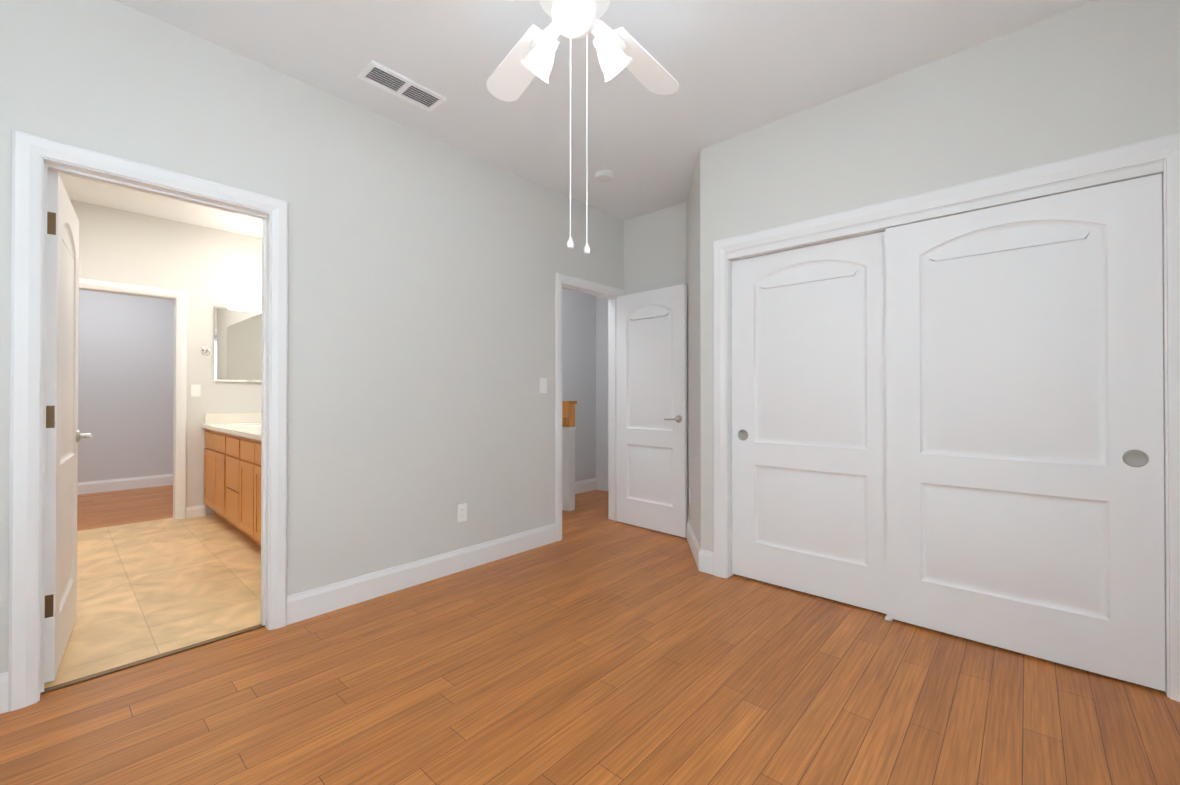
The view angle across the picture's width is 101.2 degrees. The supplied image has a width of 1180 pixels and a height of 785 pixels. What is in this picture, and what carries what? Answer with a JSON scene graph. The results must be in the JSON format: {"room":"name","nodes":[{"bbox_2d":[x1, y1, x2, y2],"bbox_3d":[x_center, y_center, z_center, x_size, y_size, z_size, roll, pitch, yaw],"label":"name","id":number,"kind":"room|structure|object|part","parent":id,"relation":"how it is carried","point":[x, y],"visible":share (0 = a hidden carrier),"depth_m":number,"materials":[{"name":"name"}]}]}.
{"room":"empty bedroom","nodes":[
{"label":"empty bedroom","id":0,"kind":"room"},
{"bbox_2d":[78,290,173,481],"bbox_3d":[-5.880,-0.200,5.725,0.120,2.758,2.900,0,0,42],"label":"wall","id":1,"kind":"structure","parent":0,"point":[125,377],"depth_m":5.87,"materials":[{"name":"grey paint"}]},
{"bbox_2d":[77,474,172,494],"bbox_3d":[-5.782,1.109,5.724,0.015,0.140,1.980,0,0,42],"label":"baseboard","id":2,"kind":"structure","parent":1,"relation":"attached to","point":[89,487],"depth_m":5.86,"materials":[{"name":"white wood"}]},
{"bbox_2d":[70,199,261,514],"bbox_3d":[-4.199,-0.209,4.155,0.120,2.758,2.820,0,0,42],"label":"wall","id":3,"kind":"structure","parent":0,"point":[207,269],"depth_m":4.57,"materials":[{"name":"paint"}]},
{"bbox_2d":[79,278,186,519],"bbox_3d":[-4.102,0.113,4.247,0.146,2.116,0.862,0,0,42],"label":"door frame","id":4,"kind":"structure","parent":3,"relation":"attached to","point":[181,296],"depth_m":4.48,"materials":[{"name":"white wood"}]},
{"bbox_2d":[186,505,205,517],"bbox_3d":[-3.721,1.123,4.575,0.015,0.100,0.144,0,0,42],"label":"baseboard","id":5,"kind":"structure","parent":3,"relation":"attached to","point":[196,511],"depth_m":4.57,"materials":[{"name":"white wood"}]},
{"bbox_2d":[191,385,200,396],"bbox_3d":[-3.725,-0.018,4.582,0.009,0.115,0.070,0,0,42],"label":"bathroom light switch","id":6,"kind":"object","parent":3,"relation":"attached to","point":[195,390],"visible":1,"depth_m":4.58,"materials":[{"name":"white plastic"}]},
{"bbox_2d":[201,347,209,355],"bbox_3d":[-3.667,-0.393,4.619,0.048,0.090,0.068,0,0,42],"label":"towel ring","id":7,"kind":"object","parent":3,"relation":"attached to","point":[204,349],"visible":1,"depth_m":4.62,"materials":[{"name":"silver metal"}]},
{"bbox_2d":[206,412,260,423],"bbox_3d":[-3.477,0.254,4.843,0.020,0.100,0.582,0,0,42],"label":"backsplash","id":8,"kind":"structure","parent":3,"relation":"attached to","point":[217,418],"depth_m":4.77,"materials":[{"name":"white stone"}]},
{"bbox_2d":[214,306,261,381],"bbox_3d":[-3.481,-0.471,4.846,0.019,0.730,0.445,0,0,42],"label":"medicine cabinet mirror","id":9,"kind":"object","parent":3,"relation":"attached to","point":[237,344],"visible":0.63,"depth_m":4.81,"materials":[{"name":"white mirror"}]},
{"bbox_2d":[0,0,623,672],"bbox_3d":[-1.210,-0.217,2.869,0.120,2.758,4.654,0,0,42],"label":"wall","id":10,"kind":"structure","parent":0,"point":[422,268],"depth_m":2.70,"materials":[{"name":"paint"}]},
{"bbox_2d":[0,672,7,713],"bbox_3d":[-2.376,1.084,1.469,0.015,0.140,0.785,0,0,42],"label":"baseboard","id":11,"kind":"structure","parent":10,"relation":"attached to","point":[4,692],"depth_m":1.75,"materials":[{"name":"white wood"}]},
{"bbox_2d":[44,171,92,682],"bbox_3d":[-2.374,0.134,2.209,0.736,2.028,0.174,0,0,42],"label":"bathroom door","id":12,"kind":"structure","parent":10,"relation":"in","point":[63,435],"depth_m":2.04,"materials":[{"name":"white wood"}]},
{"bbox_2d":[8,129,287,711],"bbox_3d":[-1.858,0.100,2.136,0.146,2.116,0.889,0,0,42],"label":"door frame","id":13,"kind":"structure","parent":10,"relation":"attached to","point":[29,150],"depth_m":1.86,"materials":[{"name":"white wood"}]},
{"bbox_2d":[287,523,555,624],"bbox_3d":[-0.894,1.094,3.111,0.015,0.140,1.860,0,0,42],"label":"baseboard","id":14,"kind":"structure","parent":10,"relation":"attached to","point":[307,604],"depth_m":2.88,"materials":[{"name":"white wood"}]},
{"bbox_2d":[457,503,466,521],"bbox_3d":[-0.838,0.789,3.181,0.007,0.115,0.070,0,0,42],"label":"outlet","id":15,"kind":"object","parent":10,"relation":"attached to","point":[461,512],"visible":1,"depth_m":3.18,"materials":[{"name":"white plastic"}]},
{"bbox_2d":[540,378,546,392],"bbox_3d":[-0.356,-0.053,3.718,0.009,0.115,0.070,0,0,42],"label":"light switch","id":16,"kind":"object","parent":10,"relation":"attached to","point":[543,385],"visible":1,"depth_m":3.71,"materials":[{"name":"white plastic"}]},
{"bbox_2d":[555,272,625,541],"bbox_3d":[-0.024,0.112,4.182,0.164,2.116,0.887,0,0,42],"label":"door frame","id":17,"kind":"structure","parent":10,"relation":"attached to","point":[560,278],"depth_m":4.18,"materials":[{"name":"white wood"}]},
{"bbox_2d":[617,284,687,537],"bbox_3d":[0.501,0.146,4.132,0.738,2.028,0.156,0,0,42],"label":"entry door","id":18,"kind":"structure","parent":10,"relation":"in","point":[651,409],"depth_m":4.10,"materials":[{"name":"white wood"}]},
{"bbox_2d":[48,0,1093,238],"bbox_3d":[-1.601,-1.641,3.759,9.120,0.100,5.700,0,0,42],"label":"ceiling","id":19,"kind":"structure","parent":0,"point":[734,68],"depth_m":2.36,"materials":[{"name":"paint"}]},
{"bbox_2d":[358,60,446,111],"bbox_3d":[-0.974,-1.591,2.534,0.170,0.012,0.400,0,0,42],"label":"ceiling vent","id":20,"kind":"object","parent":19,"relation":"in","point":[376,74],"visible":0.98,"depth_m":2.52,"materials":[{"name":"grey metal"}]},
{"bbox_2d":[487,0,678,253],"bbox_3d":[-0.032,-1.040,1.686,1.269,1.125,1.238,0,0,42],"label":"ceiling fan","id":21,"kind":"object","parent":19,"relation":"hanging from","point":[527,60],"visible":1,"depth_m":1.72,"materials":[{"name":"white plastic"}]},
{"bbox_3d":[-0.062,-1.172,1.671,0.377,0.129,0.389,0,0,42],"label":"lamp shade","id":22,"kind":"part","parent":21,"relation":"part of","materials":[{"name":"white glass"}]},
{"bbox_2d":[595,170,612,181],"bbox_3d":[0.103,-1.571,3.534,0.136,0.042,0.136,0,0,42],"label":"smoke detector","id":23,"kind":"object","parent":19,"relation":"attached to","point":[603,175],"visible":1,"depth_m":3.50,"materials":[{"name":"white plastic"}]},
{"bbox_2d":[562,288,597,489],"bbox_3d":[-0.857,-0.204,4.978,0.120,2.758,2.880,0,0,42],"label":"wall","id":24,"kind":"structure","parent":0,"point":[584,351],"depth_m":5.74,"materials":[{"name":"grey paint"}]},
{"bbox_2d":[575,478,596,493],"bbox_3d":[-0.847,1.104,4.881,0.015,0.140,2.760,0,0,42],"label":"baseboard","id":25,"kind":"structure","parent":24,"relation":"attached to","point":[587,485],"depth_m":5.74,"materials":[{"name":"white wood"}]},
{"bbox_2d":[0,485,1179,784],"bbox_3d":[-1.601,1.192,3.742,9.120,0.050,5.700,0,0,42],"label":"floor","id":26,"kind":"structure","parent":0,"point":[614,654],"depth_m":1.90,"materials":[{"name":"brown wood"}]},
{"bbox_2d":[40,624,264,694],"bbox_3d":[-1.866,1.154,2.136,0.033,0.007,0.735,0,0,42],"label":"threshold","id":27,"kind":"object","parent":26,"relation":"on","point":[124,667],"visible":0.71,"depth_m":2.08,"materials":[{"name":"brown metal"}]},
{"bbox_2d":[204,428,260,546],"bbox_3d":[-2.681,0.753,4.112,2.176,0.835,0.596,0,0,42],"label":"bathroom vanity","id":28,"kind":"object","parent":26,"relation":"on","point":[232,473],"depth_m":3.85,"materials":[{"name":"brown wood"}]},
{"bbox_2d":[202,424,260,439],"bbox_3d":[-2.676,0.316,4.106,2.196,0.039,0.602,0,0,42],"label":"countertop","id":29,"kind":"structure","parent":28,"relation":"on","point":[242,429],"depth_m":4.06,"materials":[{"name":"white stone"}]},
{"bbox_2d":[562,401,576,510],"bbox_3d":[-0.695,0.626,4.316,0.120,1.090,1.560,0,0,42],"label":"railing","id":30,"kind":"object","parent":26,"relation":"on","point":[568,455],"visible":0.31,"depth_m":4.82,"materials":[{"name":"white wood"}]},
{"bbox_2d":[598,297,607,490],"bbox_3d":[0.539,-0.201,5.578,1.150,2.758,0.120,0,0,42],"label":"wall","id":31,"kind":"structure","parent":0,"point":[602,302],"depth_m":5.84,"materials":[{"name":"grey paint"}]},
{"bbox_2d":[624,202,686,294],"bbox_3d":[1.652,-0.214,3.340,3.740,2.758,0.120,0,0,42],"label":"wall","id":32,"kind":"structure","parent":0,"point":[655,255],"depth_m":4.24,"materials":[{"name":"paint"}]},
{"bbox_2d":[686,153,700,547],"bbox_3d":[0.827,-0.212,3.586,0.130,2.758,0.871,0,0,5],"label":"wall","id":33,"kind":"structure","parent":0,"point":[693,354],"depth_m":3.50,"materials":[{"name":"paint"}]},
{"bbox_2d":[686,521,712,574],"bbox_3d":[0.550,1.098,3.776,1.269,0.140,0.698,0,0,42],"label":"baseboard","id":34,"kind":"structure","parent":33,"relation":"attached to","point":[703,559],"depth_m":3.16,"materials":[{"name":"white wood"}]},
{"bbox_2d":[700,0,1179,551],"bbox_3d":[1.674,-0.220,2.401,2.449,2.758,0.120,0,0,42],"label":"wall","id":35,"kind":"structure","parent":0,"point":[1090,78],"depth_m":2.29,"materials":[{"name":"paint"}]},
{"bbox_2d":[732,231,886,613],"bbox_3d":[1.253,0.156,2.796,0.910,1.988,0.040,0,0,42],"label":"closet door","id":36,"kind":"structure","parent":35,"relation":"in","point":[808,419],"depth_m":2.76,"materials":[{"name":"white wood"}]},
{"bbox_2d":[727,162,1162,260],"bbox_3d":[1.570,-0.862,2.499,1.790,0.036,0.118,0,0,42],"label":"door track","id":37,"kind":"structure","parent":35,"relation":"attached to","point":[1045,191],"depth_m":2.29,"materials":[{"name":"white metal"}]},
{"bbox_2d":[713,133,1179,701],"bbox_3d":[1.570,0.134,2.493,1.814,2.052,0.128,0,0,42],"label":"door frame","id":38,"kind":"structure","parent":35,"relation":"attached to","point":[729,412],"depth_m":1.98,"materials":[{"name":"white wood"}]},
{"bbox_2d":[885,173,1165,691],"bbox_3d":[1.869,0.152,2.181,0.925,1.988,0.040,0,0,42],"label":"closet door","id":39,"kind":"structure","parent":35,"relation":"in","point":[1024,439],"depth_m":2.11,"materials":[{"name":"white wood"}]}
]}

